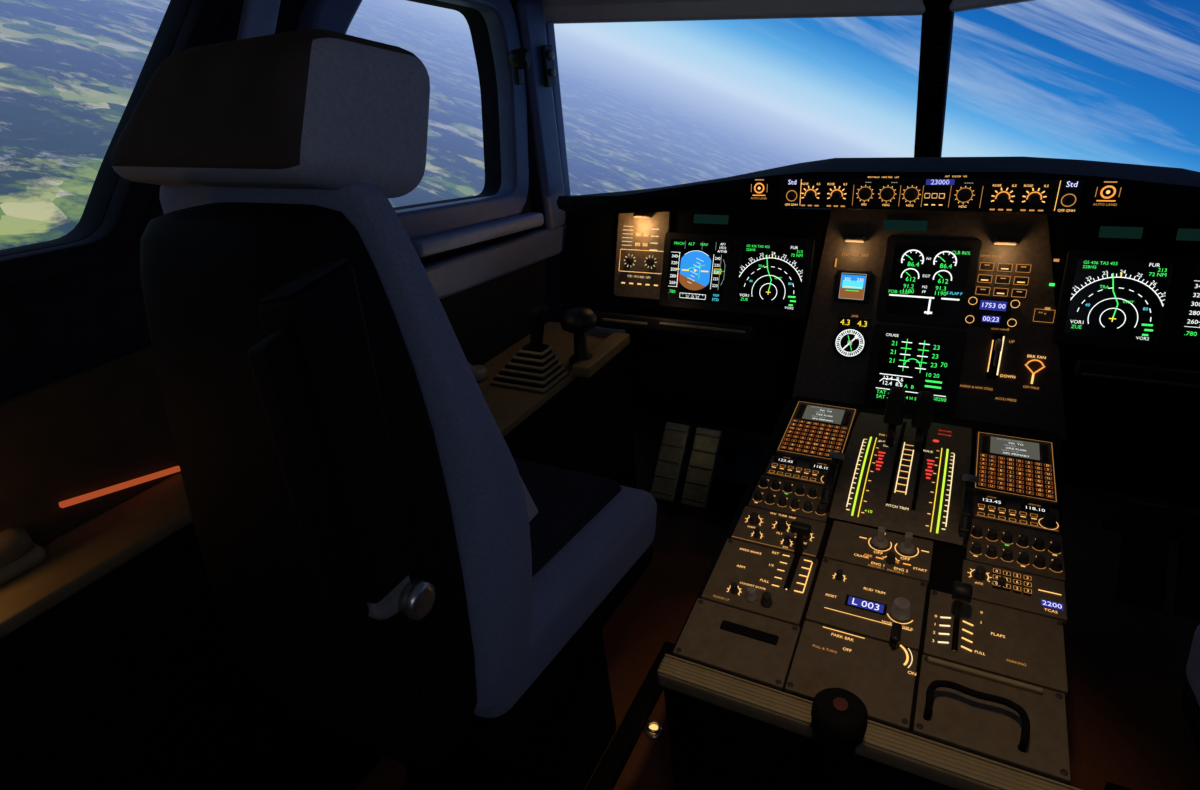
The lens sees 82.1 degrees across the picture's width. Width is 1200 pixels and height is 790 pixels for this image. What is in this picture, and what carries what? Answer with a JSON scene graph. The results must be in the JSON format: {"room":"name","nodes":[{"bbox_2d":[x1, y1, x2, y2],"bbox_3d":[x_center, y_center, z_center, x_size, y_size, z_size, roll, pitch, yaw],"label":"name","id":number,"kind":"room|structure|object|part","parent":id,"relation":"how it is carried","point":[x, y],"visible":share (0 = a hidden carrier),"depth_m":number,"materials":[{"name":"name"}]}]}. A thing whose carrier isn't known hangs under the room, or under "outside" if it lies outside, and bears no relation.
{"room":"control cabin","nodes":[
{"label":"control cabin","id":0,"kind":"room"},
{"bbox_2d":[0,0,636,415],"bbox_3d":[-0.641,0.015,1.185,0.058,1.578,3.258,9,29,26],"label":"wall","id":1,"kind":"structure","parent":0,"point":[53,328],"depth_m":1.00,"materials":[{"name":"grey plastic"}]},
{"bbox_2d":[0,0,566,287],"bbox_3d":[-0.567,-0.362,1.053,0.106,0.636,1.977,9,29,26],"label":"window","id":2,"kind":"structure","parent":1,"relation":"in","point":[517,57],"depth_m":1.56,"materials":[{"name":"paint"}]},
{"bbox_3d":[-0.799,-0.259,0.674,0.042,0.388,1.083,9,29,26],"label":"frame","id":3,"kind":"part","parent":2,"relation":"part of","materials":[{"name":"grey plastic"}]},
{"bbox_3d":[-0.367,-0.603,1.448,0.051,0.572,0.730,9,29,26],"label":"sliding frame","id":4,"kind":"part","parent":2,"relation":"part of","materials":[{"name":"paint"}]},
{"bbox_3d":[-0.278,-0.382,1.617,0.050,0.073,0.491,9,29,26],"label":"sill rail","id":5,"kind":"part","parent":2,"relation":"part of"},
{"bbox_3d":[-0.195,-0.771,1.637,0.015,0.060,0.030,9,29,26],"label":"latch arm","id":6,"kind":"part","parent":2,"relation":"part of","materials":[{"name":"black plastic"}]},
{"bbox_3d":[-0.186,-0.792,1.622,0.042,0.044,0.044,9,29,26],"label":"latch knob","id":7,"kind":"part","parent":2,"relation":"part of","materials":[{"name":"black plastic"}]},
{"bbox_2d":[541,45,555,86],"bbox_3d":[-0.130,-0.831,1.740,0.012,0.095,0.045,9,29,26],"label":"latch plate","id":8,"kind":"object","parent":2,"relation":"attached to","point":[549,81],"visible":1,"depth_m":1.73,"materials":[{"name":"black metal"}]},
{"bbox_2d":[423,223,565,299],"bbox_3d":[-0.297,-0.307,1.649,0.040,0.138,0.964,9,29,26],"label":"panel","id":9,"kind":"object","parent":1,"relation":"attached to","point":[451,275],"depth_m":1.67,"materials":[{"name":"paint"}]},
{"bbox_2d":[541,0,1033,195],"bbox_3d":[0.738,-0.726,1.513,1.945,0.690,0.726,9,29,26],"label":"windshield frame","id":10,"kind":"object","parent":1,"relation":"attached to","point":[937,15],"visible":0.4,"depth_m":1.57,"materials":[{"name":"paint"}]},
{"bbox_3d":[0.261,-0.909,1.622,0.947,0.104,0.100,9,29,26],"label":"rail","id":11,"kind":"part","parent":10,"relation":"part of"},
{"bbox_3d":[0.790,-0.717,1.636,0.064,0.494,0.493,9,29,26],"label":"post","id":12,"kind":"part","parent":10,"relation":"part of","materials":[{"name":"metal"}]},
{"bbox_3d":[1.142,-0.769,1.193,0.957,0.104,0.100,9,29,26],"label":"rail","id":13,"kind":"part","parent":10,"relation":"part of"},
{"bbox_2d":[548,49,554,59],"bbox_3d":[-0.122,-0.852,1.724,0.008,0.024,0.024,9,29,26],"label":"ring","id":14,"kind":"object","parent":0,"point":[551,55],"depth_m":1.72,"materials":[{"name":"black metal"}]},
{"bbox_2d":[550,69,554,75],"bbox_3d":[-0.119,-0.816,1.742,0.008,0.018,0.018,9,29,26],"label":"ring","id":15,"kind":"object","parent":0,"point":[552,71],"depth_m":1.74,"materials":[{"name":"black metal"}]},
{"bbox_2d":[355,413,1199,789],"bbox_3d":[0.365,0.853,1.148,2.600,0.040,3.400,9,29,26],"label":"floor","id":16,"kind":"structure","parent":0,"point":[1127,725],"depth_m":1.59,"materials":[{"name":"carpet"}]},
{"bbox_2d":[0,307,636,789],"bbox_3d":[-0.454,0.328,1.234,0.301,0.940,1.985,9,29,26],"label":"console","id":17,"kind":"object","parent":16,"relation":"on","point":[121,668],"visible":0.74,"depth_m":0.96,"materials":[{"name":"paint"}]},
{"bbox_3d":[-0.747,0.197,0.842,0.040,0.040,0.080,9,29,26],"label":"console handle","id":18,"kind":"part","parent":17,"relation":"part of","materials":[{"name":"paint"}]},
{"bbox_2d":[468,363,487,381],"bbox_3d":[-0.338,-0.046,1.614,0.053,0.065,0.176,17,33,37],"label":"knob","id":19,"kind":"object","parent":17,"relation":"on","point":[480,373],"visible":0.19,"depth_m":1.65,"materials":[{"name":"grey plastic"}]},
{"bbox_2d":[489,305,567,391],"bbox_3d":[-0.172,-0.115,1.609,0.152,0.166,0.124,9,29,26],"label":"sidestick","id":20,"kind":"object","parent":17,"relation":"on","point":[535,367],"visible":1,"depth_m":1.60,"materials":[{"name":"black rubber"}]},
{"bbox_2d":[111,28,674,789],"bbox_3d":[-0.243,0.205,1.027,0.459,1.311,1.000,9,29,26],"label":"seat","id":21,"kind":"object","parent":16,"relation":"on","point":[379,559],"visible":0.98,"depth_m":0.67,"materials":[{"name":"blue fabric"}]},
{"bbox_3d":[-0.224,-0.087,0.519,0.039,0.021,0.057,9,29,26],"label":"armrest trim","id":22,"kind":"part","parent":21,"relation":"part of","materials":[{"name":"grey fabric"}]},
{"bbox_2d":[159,183,531,712],"bbox_3d":[-0.289,0.067,0.874,0.390,0.690,0.165,9,29,26],"label":"backrest cushion","id":23,"kind":"object","parent":21,"relation":"on","point":[483,502],"depth_m":0.74,"materials":[{"name":"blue fabric"}]},
{"bbox_2d":[474,485,656,717],"bbox_3d":[-0.176,0.292,1.173,0.407,0.129,0.493,9,29,26],"label":"seat cushion","id":24,"kind":"object","parent":21,"relation":"on","point":[578,577],"depth_m":1.08,"materials":[{"name":"blue fabric"}]},
{"bbox_3d":[-0.052,0.804,1.233,0.040,0.030,1.000,9,29,26],"label":"floor rail","id":25,"kind":"part","parent":21,"relation":"part of","materials":[{"name":"black metal"}]},
{"bbox_2d":[643,720,663,739],"bbox_3d":[0.113,0.698,1.444,0.044,0.015,0.044,9,29,26],"label":"floor light","id":26,"kind":"object","parent":16,"relation":"on","point":[653,729],"visible":1,"depth_m":1.44,"materials":[{"name":"metal"}]},
{"bbox_2d":[649,724,657,729],"bbox_3d":[0.113,0.698,1.444,0.020,0.003,0.020,9,29,26],"label":"light","id":27,"kind":"object","parent":26,"relation":"on","point":[651,726],"depth_m":1.45,"materials":[{"name":"yellow glass"}]},
{"bbox_2d":[657,387,1081,789],"bbox_3d":[0.549,0.356,1.327,0.545,0.661,1.048,9,29,26],"label":"pedestal","id":28,"kind":"object","parent":16,"relation":"on","point":[881,605],"visible":1,"depth_m":1.06,"materials":[{"name":"paint"}]},
{"bbox_3d":[0.218,0.314,1.120,0.014,0.016,0.014,9,35,26],"label":"knob","id":29,"kind":"part","parent":28,"relation":"part of","materials":[{"name":"plastic"}]},
{"bbox_3d":[0.243,0.319,1.103,0.018,0.020,0.018,9,35,26],"label":"knob","id":30,"kind":"part","parent":28,"relation":"part of","materials":[{"name":"grey plastic"}]},
{"bbox_3d":[0.281,0.224,1.254,0.019,0.016,0.019,9,35,26],"label":"knob","id":31,"kind":"part","parent":28,"relation":"part of","materials":[{"name":"plastic"}]},
{"bbox_3d":[0.279,0.244,1.222,0.012,0.016,0.012,9,35,26],"label":"knob","id":32,"kind":"part","parent":28,"relation":"part of","materials":[{"name":"plastic"}]},
{"bbox_3d":[0.299,0.191,1.304,0.016,0.016,0.016,9,35,26],"label":"knob","id":33,"kind":"part","parent":28,"relation":"part of","materials":[{"name":"plastic"}]},
{"bbox_3d":[0.267,0.307,1.145,0.158,0.010,0.144,9,35,26],"label":"spoiler panel","id":34,"kind":"part","parent":28,"relation":"part of","materials":[{"name":"paint"}]},
{"bbox_3d":[0.318,0.169,1.335,0.016,0.016,0.016,9,35,26],"label":"knob","id":35,"kind":"part","parent":28,"relation":"part of","materials":[{"name":"plastic"}]},
{"bbox_3d":[0.264,0.323,1.090,0.018,0.020,0.018,9,35,26],"label":"knob","id":36,"kind":"part","parent":28,"relation":"part of","materials":[{"name":"plastic"}]},
{"bbox_3d":[0.320,0.194,1.294,0.016,0.016,0.016,9,35,26],"label":"knob","id":37,"kind":"part","parent":28,"relation":"part of","materials":[{"name":"plastic"}]},
{"bbox_3d":[0.338,0.173,1.325,0.016,0.016,0.016,9,35,26],"label":"knob","id":38,"kind":"part","parent":28,"relation":"part of","materials":[{"name":"plastic"}]},
{"bbox_3d":[0.325,0.231,1.232,0.019,0.016,0.019,9,35,26],"label":"knob","id":39,"kind":"part","parent":28,"relation":"part of","materials":[{"name":"plastic"}]},
{"bbox_3d":[0.341,0.197,1.284,0.016,0.016,0.016,9,35,26],"label":"knob","id":40,"kind":"part","parent":28,"relation":"part of","materials":[{"name":"plastic"}]},
{"bbox_3d":[0.325,0.252,1.197,0.012,0.016,0.012,9,35,26],"label":"knob","id":41,"kind":"part","parent":28,"relation":"part of","materials":[{"name":"plastic"}]},
{"bbox_3d":[0.359,0.176,1.315,0.016,0.016,0.016,9,35,26],"label":"knob","id":42,"kind":"part","parent":28,"relation":"part of","materials":[{"name":"plastic"}]},
{"bbox_3d":[0.361,0.201,1.274,0.016,0.016,0.016,9,35,26],"label":"knob","id":43,"kind":"part","parent":28,"relation":"part of","materials":[{"name":"plastic"}]},
{"bbox_3d":[0.339,0.250,1.169,0.014,0.046,0.013,9,29,26],"label":"speedbrake lever","id":44,"kind":"part","parent":28,"relation":"part of","materials":[{"name":"black plastic"}]},
{"bbox_3d":[0.380,0.179,1.305,0.016,0.016,0.016,9,35,26],"label":"knob","id":45,"kind":"part","parent":28,"relation":"part of","materials":[{"name":"plastic"}]},
{"bbox_3d":[0.338,0.225,1.159,0.034,0.018,0.018,9,35,26],"label":"speedbrake handle","id":46,"kind":"part","parent":28,"relation":"part of","materials":[{"name":"black plastic"}]},
{"bbox_3d":[0.382,0.204,1.264,0.016,0.016,0.016,9,35,26],"label":"knob","id":47,"kind":"part","parent":28,"relation":"part of","materials":[{"name":"plastic"}]},
{"bbox_3d":[0.400,0.183,1.295,0.016,0.016,0.016,9,35,26],"label":"knob","id":48,"kind":"part","parent":28,"relation":"part of","materials":[{"name":"plastic"}]},
{"bbox_3d":[0.402,0.207,1.254,0.016,0.016,0.016,9,35,26],"label":"knob","id":49,"kind":"part","parent":28,"relation":"part of","materials":[{"name":"plastic"}]},
{"bbox_3d":[0.454,0.116,1.317,0.026,0.014,0.014,9,35,26],"label":"wheel handle","id":50,"kind":"part","parent":28,"relation":"part of","materials":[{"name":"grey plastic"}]},
{"bbox_3d":[0.389,0.291,1.118,0.012,0.016,0.012,9,35,26],"label":"knob","id":51,"kind":"part","parent":28,"relation":"part of","materials":[{"name":"plastic"}]},
{"bbox_3d":[0.308,0.459,0.899,0.068,0.152,0.068,9,29,26],"label":"gear extension handle","id":52,"kind":"part","parent":28,"relation":"part of","materials":[{"name":"black plastic"}]},
{"bbox_3d":[0.359,0.394,0.981,0.161,0.010,0.128,9,35,26],"label":"door panel","id":53,"kind":"part","parent":28,"relation":"part of","materials":[{"name":"paint"}]},
{"bbox_3d":[0.419,0.325,1.081,0.161,0.010,0.136,9,35,26],"label":"trim panel","id":54,"kind":"part","parent":28,"relation":"part of","materials":[{"name":"paint"}]},
{"bbox_3d":[0.473,0.264,1.169,0.163,0.010,0.095,9,35,26],"label":"engine panel","id":55,"kind":"part","parent":28,"relation":"part of","materials":[{"name":"paint"}]},
{"bbox_3d":[0.475,0.237,1.164,0.012,0.030,0.012,9,35,26],"label":"engine master lever","id":56,"kind":"part","parent":28,"relation":"part of","materials":[{"name":"grey plastic"}]},
{"bbox_3d":[0.572,0.070,1.350,0.014,0.065,0.058,9,35,26],"label":"thrust lever","id":57,"kind":"part","parent":28,"relation":"part of","materials":[{"name":"black plastic"}]},
{"bbox_3d":[0.480,0.268,1.136,0.016,0.016,0.016,9,35,26],"label":"knob","id":58,"kind":"part","parent":28,"relation":"part of","materials":[{"name":"plastic"}]},
{"bbox_3d":[0.431,0.348,1.004,0.014,0.016,0.034,9,35,26],"label":"parking brake handle","id":59,"kind":"part","parent":28,"relation":"part of","materials":[{"name":"black plastic"}]},
{"bbox_3d":[0.456,0.323,1.042,0.030,0.026,0.030,9,35,26],"label":"knob","id":60,"kind":"part","parent":28,"relation":"part of","materials":[{"name":"grey plastic"}]},
{"bbox_3d":[0.512,0.243,1.145,0.012,0.030,0.012,9,35,26],"label":"engine master lever","id":61,"kind":"part","parent":28,"relation":"part of","materials":[{"name":"grey plastic"}]},
{"bbox_3d":[0.617,0.077,1.329,0.014,0.065,0.058,9,35,26],"label":"thrust lever","id":62,"kind":"part","parent":28,"relation":"part of","materials":[{"name":"black plastic"}]},
{"bbox_3d":[0.532,0.315,1.020,0.008,0.046,0.012,9,29,26],"label":"flap lever stem","id":63,"kind":"part","parent":28,"relation":"part of","materials":[{"name":"black plastic"}]},
{"bbox_3d":[0.656,0.148,1.219,0.026,0.014,0.014,9,35,26],"label":"wheel handle","id":64,"kind":"part","parent":28,"relation":"part of","materials":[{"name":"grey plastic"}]},
{"bbox_3d":[0.619,0.252,1.132,0.016,0.016,0.016,9,35,26],"label":"knob","id":65,"kind":"part","parent":28,"relation":"part of","materials":[{"name":"plastic"}]},
{"bbox_3d":[0.638,0.230,1.163,0.016,0.016,0.016,9,35,26],"label":"knob","id":66,"kind":"part","parent":28,"relation":"part of","materials":[{"name":"plastic"}]},
{"bbox_3d":[0.485,0.410,0.890,0.118,0.030,0.055,9,35,26],"label":"grab handle","id":67,"kind":"part","parent":28,"relation":"part of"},
{"bbox_3d":[0.601,0.281,1.089,0.019,0.016,0.019,9,35,26],"label":"knob","id":68,"kind":"part","parent":28,"relation":"part of","materials":[{"name":"plastic"}]},
{"bbox_3d":[0.639,0.255,1.123,0.016,0.016,0.016,9,35,26],"label":"knob","id":69,"kind":"part","parent":28,"relation":"part of","materials":[{"name":"plastic"}]},
{"bbox_3d":[0.658,0.233,1.154,0.016,0.016,0.016,9,35,26],"label":"knob","id":70,"kind":"part","parent":28,"relation":"part of","materials":[{"name":"plastic"}]},
{"bbox_3d":[0.571,0.354,1.000,0.176,0.010,0.126,9,35,26],"label":"flap panel","id":71,"kind":"part","parent":28,"relation":"part of","materials":[{"name":"paint"}]},
{"bbox_3d":[0.623,0.291,1.067,0.014,0.016,0.014,9,35,26],"label":"knob","id":72,"kind":"part","parent":28,"relation":"part of","materials":[{"name":"plastic"}]},
{"bbox_3d":[0.678,0.236,1.144,0.016,0.016,0.016,9,35,26],"label":"knob","id":73,"kind":"part","parent":28,"relation":"part of","materials":[{"name":"plastic"}]},
{"bbox_3d":[0.659,0.258,1.113,0.016,0.016,0.016,9,35,26],"label":"knob","id":74,"kind":"part","parent":28,"relation":"part of","materials":[{"name":"plastic"}]},
{"bbox_3d":[0.698,0.240,1.134,0.016,0.016,0.016,9,35,26],"label":"knob","id":75,"kind":"part","parent":28,"relation":"part of","materials":[{"name":"plastic"}]},
{"bbox_3d":[0.679,0.261,1.103,0.016,0.016,0.016,9,35,26],"label":"knob","id":76,"kind":"part","parent":28,"relation":"part of","materials":[{"name":"plastic"}]},
{"bbox_3d":[0.718,0.243,1.125,0.016,0.016,0.016,9,35,26],"label":"knob","id":77,"kind":"part","parent":28,"relation":"part of","materials":[{"name":"plastic"}]},
{"bbox_3d":[0.699,0.264,1.093,0.016,0.016,0.016,9,35,26],"label":"knob","id":78,"kind":"part","parent":28,"relation":"part of","materials":[{"name":"plastic"}]},
{"bbox_3d":[0.760,0.212,1.164,0.023,0.018,0.023,9,35,26],"label":"knob","id":79,"kind":"part","parent":28,"relation":"part of","materials":[{"name":"plastic"}]},
{"bbox_3d":[0.738,0.246,1.115,0.016,0.016,0.016,9,35,26],"label":"knob","id":80,"kind":"part","parent":28,"relation":"part of","materials":[{"name":"plastic"}]},
{"bbox_3d":[0.719,0.267,1.084,0.016,0.016,0.016,9,35,26],"label":"knob","id":81,"kind":"part","parent":28,"relation":"part of","materials":[{"name":"plastic"}]},
{"bbox_2d":[650,422,1199,619],"bbox_3d":[0.769,0.270,1.868,1.350,0.328,0.463,9,29,26],"label":"rudder pedals","id":82,"kind":"object","parent":16,"relation":"on","point":[703,468],"visible":0.96,"depth_m":1.68,"materials":[{"name":"metal"}]},
{"bbox_3d":[0.199,0.188,1.952,0.072,0.177,0.152,9,29,26],"label":"plate","id":83,"kind":"part","parent":82,"relation":"part of","materials":[{"name":"metal"}]},
{"bbox_3d":[0.287,0.155,2.122,0.030,0.200,0.263,9,29,26],"label":"arm","id":84,"kind":"part","parent":82,"relation":"part of","materials":[{"name":"black metal"}]},
{"bbox_3d":[0.282,0.201,1.912,0.072,0.177,0.152,9,29,26],"label":"plate","id":85,"kind":"part","parent":82,"relation":"part of","materials":[{"name":"metal"}]},
{"bbox_3d":[0.370,0.168,2.082,0.030,0.200,0.263,9,29,26],"label":"arm","id":86,"kind":"part","parent":82,"relation":"part of","materials":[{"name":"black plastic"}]},
{"bbox_3d":[1.257,0.309,1.650,0.030,0.200,0.263,9,29,26],"label":"arm","id":87,"kind":"part","parent":82,"relation":"part of","materials":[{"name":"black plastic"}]},
{"bbox_3d":[1.169,0.342,1.480,0.080,0.177,0.152,9,29,26],"label":"plate","id":88,"kind":"part","parent":82,"relation":"part of","materials":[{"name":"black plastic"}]},
{"bbox_3d":[1.346,0.323,1.607,0.030,0.200,0.263,9,29,26],"label":"arm","id":89,"kind":"part","parent":82,"relation":"part of","materials":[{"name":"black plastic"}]},
{"bbox_3d":[1.259,0.356,1.437,0.080,0.177,0.152,9,29,26],"label":"plate","id":90,"kind":"part","parent":82,"relation":"part of","materials":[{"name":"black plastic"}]},
{"bbox_2d":[1104,625,1199,789],"bbox_3d":[0.822,0.375,0.509,0.459,1.311,1.000,9,29,26],"label":"seat","id":91,"kind":"object","parent":16,"relation":"on","point":[1190,692],"visible":1,"depth_m":0.91,"materials":[{"name":"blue fabric"}]},
{"bbox_3d":[0.718,0.927,0.859,0.040,0.030,1.000,9,29,26],"label":"floor rail","id":92,"kind":"part","parent":91,"relation":"part of","materials":[{"name":"black metal"}]},
{"bbox_2d":[1186,625,1199,706],"bbox_3d":[0.873,0.459,0.662,0.407,0.129,0.493,9,29,26],"label":"seat cushion","id":93,"kind":"object","parent":91,"relation":"on","point":[1193,664],"depth_m":0.91,"materials":[{"name":"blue fabric"}]},
{"bbox_2d":[631,208,1199,505],"bbox_3d":[0.971,-0.168,2.176,1.900,0.820,0.060,9,29,26],"label":"wall","id":94,"kind":"structure","parent":0,"point":[1166,481],"depth_m":2.10,"materials":[{"name":"black plastic"}]},
{"bbox_2d":[561,208,1199,466],"bbox_3d":[0.693,-0.162,1.595,1.794,0.504,0.175,9,29,26],"label":"panel","id":95,"kind":"object","parent":94,"relation":"attached to","point":[959,307],"visible":0.95,"depth_m":1.54,"materials":[{"name":"paint"}]},
{"bbox_3d":[0.066,-0.195,1.829,0.130,0.007,0.006,9,11,26],"label":"tray edge trim","id":96,"kind":"part","parent":95,"relation":"part of","materials":[{"name":"grey metal"}]},
{"bbox_3d":[0.078,-0.361,1.847,0.021,0.021,0.015,9,11,26],"label":"knob","id":97,"kind":"part","parent":95,"relation":"part of","materials":[{"name":"plastic"}]},
{"bbox_3d":[0.115,-0.380,1.843,0.156,0.239,0.018,9,11,26],"label":"sidewall flood panel","id":98,"kind":"part","parent":95,"relation":"part of","materials":[{"name":"paint"}]},
{"bbox_2d":[633,212,651,218],"bbox_3d":[0.112,-0.472,1.811,0.049,0.015,0.027,9,29,26],"label":"lamp","id":99,"kind":"object","parent":95,"relation":"on","point":[644,215],"depth_m":1.80,"materials":[{"name":"paint"}]},
{"bbox_3d":[0.131,-0.352,1.821,0.021,0.021,0.015,9,11,26],"label":"knob","id":100,"kind":"part","parent":95,"relation":"part of","materials":[{"name":"plastic"}]},
{"bbox_2d":[593,311,755,340],"bbox_3d":[0.176,-0.184,1.806,0.460,0.035,0.050,9,11,26],"label":"tray","id":101,"kind":"object","parent":95,"relation":"on","point":[690,327],"depth_m":1.77,"materials":[{"name":"black plastic"}]},
{"bbox_3d":[0.222,-0.354,1.805,0.719,0.272,0.024,9,11,26],"label":"panel","id":102,"kind":"part","parent":95,"relation":"part of","materials":[{"name":"black plastic"}]},
{"bbox_3d":[0.256,-0.170,1.736,0.226,0.007,0.006,9,11,26],"label":"tray edge trim","id":103,"kind":"part","parent":95,"relation":"part of","materials":[{"name":"grey metal"}]},
{"bbox_3d":[0.419,-0.291,1.693,0.162,0.162,0.004,9,11,26],"label":"glass","id":104,"kind":"part","parent":95,"relation":"part of","materials":[{"name":"black glass"}]},
{"bbox_2d":[844,235,865,242],"bbox_3d":[0.587,-0.358,1.585,0.049,0.015,0.027,9,29,26],"label":"lamp","id":105,"kind":"object","parent":95,"relation":"on","point":[847,238],"depth_m":1.58,"materials":[{"name":"paint"}]},
{"bbox_2d":[839,316,870,329],"bbox_3d":[0.599,-0.169,1.618,0.070,0.028,0.012,9,11,26],"label":"display","id":106,"kind":"object","parent":95,"relation":"on","point":[845,322],"depth_m":1.61,"materials":[{"name":"black plastic"}]},
{"bbox_2d":[557,156,1199,223],"bbox_3d":[0.719,-0.430,1.549,1.640,0.230,0.680,9,29,26],"label":"shield","id":107,"kind":"object","parent":95,"relation":"attached to","point":[1037,185],"visible":1,"depth_m":1.26,"materials":[{"name":"plastic"}]},
{"bbox_3d":[0.375,-0.390,1.351,0.016,0.016,0.012,9,29,26],"label":"knob","id":108,"kind":"part","parent":107,"relation":"part of","materials":[{"name":"plastic"}]},
{"bbox_3d":[0.406,-0.386,1.334,0.018,0.018,0.014,9,29,26],"label":"knob","id":109,"kind":"part","parent":107,"relation":"part of","materials":[{"name":"plastic"}]},
{"bbox_3d":[0.450,-0.379,1.313,0.018,0.018,0.014,9,29,26],"label":"knob","id":110,"kind":"part","parent":107,"relation":"part of","materials":[{"name":"plastic"}]},
{"bbox_3d":[0.494,-0.375,1.287,0.021,0.021,0.018,9,29,26],"label":"knob","id":111,"kind":"part","parent":107,"relation":"part of","materials":[{"name":"plastic"}]},
{"bbox_3d":[0.529,-0.369,1.270,0.021,0.021,0.018,9,29,26],"label":"knob","id":112,"kind":"part","parent":107,"relation":"part of","materials":[{"name":"plastic"}]},
{"bbox_3d":[0.566,-0.364,1.253,0.021,0.021,0.018,9,29,26],"label":"knob","id":113,"kind":"part","parent":107,"relation":"part of","materials":[{"name":"plastic"}]},
{"bbox_3d":[0.581,-0.366,1.259,0.500,0.055,0.006,9,29,26],"label":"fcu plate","id":114,"kind":"part","parent":107,"relation":"part of","materials":[{"name":"black plastic"}]},
{"bbox_3d":[0.643,-0.351,1.215,0.021,0.021,0.018,9,29,26],"label":"knob","id":115,"kind":"part","parent":107,"relation":"part of","materials":[{"name":"plastic"}]},
{"bbox_3d":[0.698,-0.340,1.192,0.018,0.018,0.014,9,29,26],"label":"knob","id":116,"kind":"part","parent":107,"relation":"part of","materials":[{"name":"plastic"}]},
{"bbox_3d":[0.739,-0.333,1.172,0.018,0.018,0.014,9,29,26],"label":"knob","id":117,"kind":"part","parent":107,"relation":"part of","materials":[{"name":"plastic"}]},
{"bbox_3d":[0.784,-0.325,1.152,0.016,0.016,0.012,9,29,26],"label":"knob","id":118,"kind":"part","parent":107,"relation":"part of","materials":[{"name":"plastic"}]},
{"bbox_3d":[0.754,-0.175,1.554,0.579,0.469,0.026,9,11,26],"label":"panel","id":119,"kind":"part","parent":95,"relation":"part of","materials":[{"name":"paint"}]},
{"bbox_2d":[977,287,988,293],"bbox_3d":[0.831,-0.226,1.495,0.022,0.013,0.008,9,11,26],"label":"switch","id":120,"kind":"object","parent":95,"relation":"attached to","point":[980,290],"depth_m":1.49,"materials":[{"name":"plastic"}]},
{"bbox_2d":[979,275,990,281],"bbox_3d":[0.833,-0.252,1.491,0.022,0.013,0.008,9,11,26],"label":"switch","id":121,"kind":"object","parent":95,"relation":"attached to","point":[982,278],"depth_m":1.49,"materials":[{"name":"plastic"}]},
{"bbox_2d":[981,263,992,269],"bbox_3d":[0.835,-0.277,1.486,0.022,0.013,0.008,9,11,26],"label":"switch","id":122,"kind":"object","parent":95,"relation":"attached to","point":[984,266],"depth_m":1.48,"materials":[{"name":"plastic"}]},
{"bbox_2d":[971,295,1012,328],"bbox_3d":[0.848,-0.180,1.489,0.070,0.068,0.012,9,11,26],"label":"clock","id":123,"kind":"object","parent":95,"relation":"on","point":[987,311],"depth_m":1.48,"materials":[{"name":"black plastic"}]},
{"bbox_3d":[0.853,-0.092,1.480,0.006,0.060,0.008,9,11,26],"label":"gear lever arm","id":124,"kind":"part","parent":95,"relation":"part of","materials":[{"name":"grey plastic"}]},
{"bbox_2d":[994,289,1006,294],"bbox_3d":[0.862,-0.221,1.480,0.022,0.013,0.008,9,11,26],"label":"switch","id":125,"kind":"object","parent":95,"relation":"attached to","point":[996,291],"depth_m":1.48,"materials":[{"name":"plastic"}]},
{"bbox_2d":[997,276,1008,282],"bbox_3d":[0.864,-0.247,1.476,0.022,0.013,0.008,9,11,26],"label":"switch","id":126,"kind":"object","parent":95,"relation":"attached to","point":[1000,279],"depth_m":1.47,"materials":[{"name":"plastic"}]},
{"bbox_2d":[999,264,1010,270],"bbox_3d":[0.866,-0.273,1.472,0.022,0.013,0.008,9,11,26],"label":"switch","id":127,"kind":"object","parent":95,"relation":"attached to","point":[1002,267],"depth_m":1.47,"materials":[{"name":"plastic"}]},
{"bbox_2d":[992,237,1017,244],"bbox_3d":[0.855,-0.324,1.453,0.049,0.015,0.027,9,29,26],"label":"lamp","id":128,"kind":"object","parent":95,"relation":"on","point":[995,240],"depth_m":1.45,"materials":[{"name":"paint"}]},
{"bbox_3d":[0.879,-0.154,1.470,0.014,0.014,0.010,9,11,26],"label":"knob","id":129,"kind":"part","parent":95,"relation":"part of","materials":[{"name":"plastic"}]},
{"bbox_3d":[0.882,-0.194,1.463,0.014,0.014,0.010,9,11,26],"label":"knob","id":130,"kind":"part","parent":95,"relation":"part of","materials":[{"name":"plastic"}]},
{"bbox_2d":[1013,290,1024,296],"bbox_3d":[0.892,-0.217,1.466,0.022,0.013,0.008,9,11,26],"label":"switch","id":131,"kind":"object","parent":95,"relation":"attached to","point":[1016,293],"depth_m":1.46,"materials":[{"name":"plastic"}]},
{"bbox_2d":[1015,277,1027,283],"bbox_3d":[0.894,-0.242,1.461,0.022,0.013,0.008,9,11,26],"label":"switch","id":132,"kind":"object","parent":95,"relation":"attached to","point":[1018,280],"depth_m":1.46,"materials":[{"name":"plastic"}]},
{"bbox_2d":[1017,265,1029,271],"bbox_3d":[0.896,-0.268,1.457,0.022,0.013,0.008,9,11,26],"label":"switch","id":133,"kind":"object","parent":95,"relation":"attached to","point":[1020,268],"depth_m":1.45,"materials":[{"name":"plastic"}]},
{"bbox_3d":[1.042,-0.192,1.390,0.162,0.162,0.004,9,11,26],"label":"glass","id":134,"kind":"part","parent":95,"relation":"part of","materials":[{"name":"black glass"}]},
{"bbox_3d":[1.210,-0.197,1.325,0.650,0.272,0.024,9,11,26],"label":"panel","id":135,"kind":"part","parent":95,"relation":"part of","materials":[{"name":"black glass"}]},
{"bbox_2d":[1073,359,1199,389],"bbox_3d":[1.155,-0.028,1.329,0.400,0.044,0.050,9,29,26],"label":"tray","id":136,"kind":"object","parent":95,"relation":"on","point":[1111,371],"depth_m":1.35,"materials":[{"name":"paint"}]},
{"label":"outside","id":137,"kind":"structure","parent":0,"visible":0},
{"bbox_2d":[0,0,1199,249],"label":"cockpit windows","id":138,"kind":"structure","parent":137,"point":[646,105],"depth_m":3.73,"materials":[{"name":"clear glass"}]}
]}

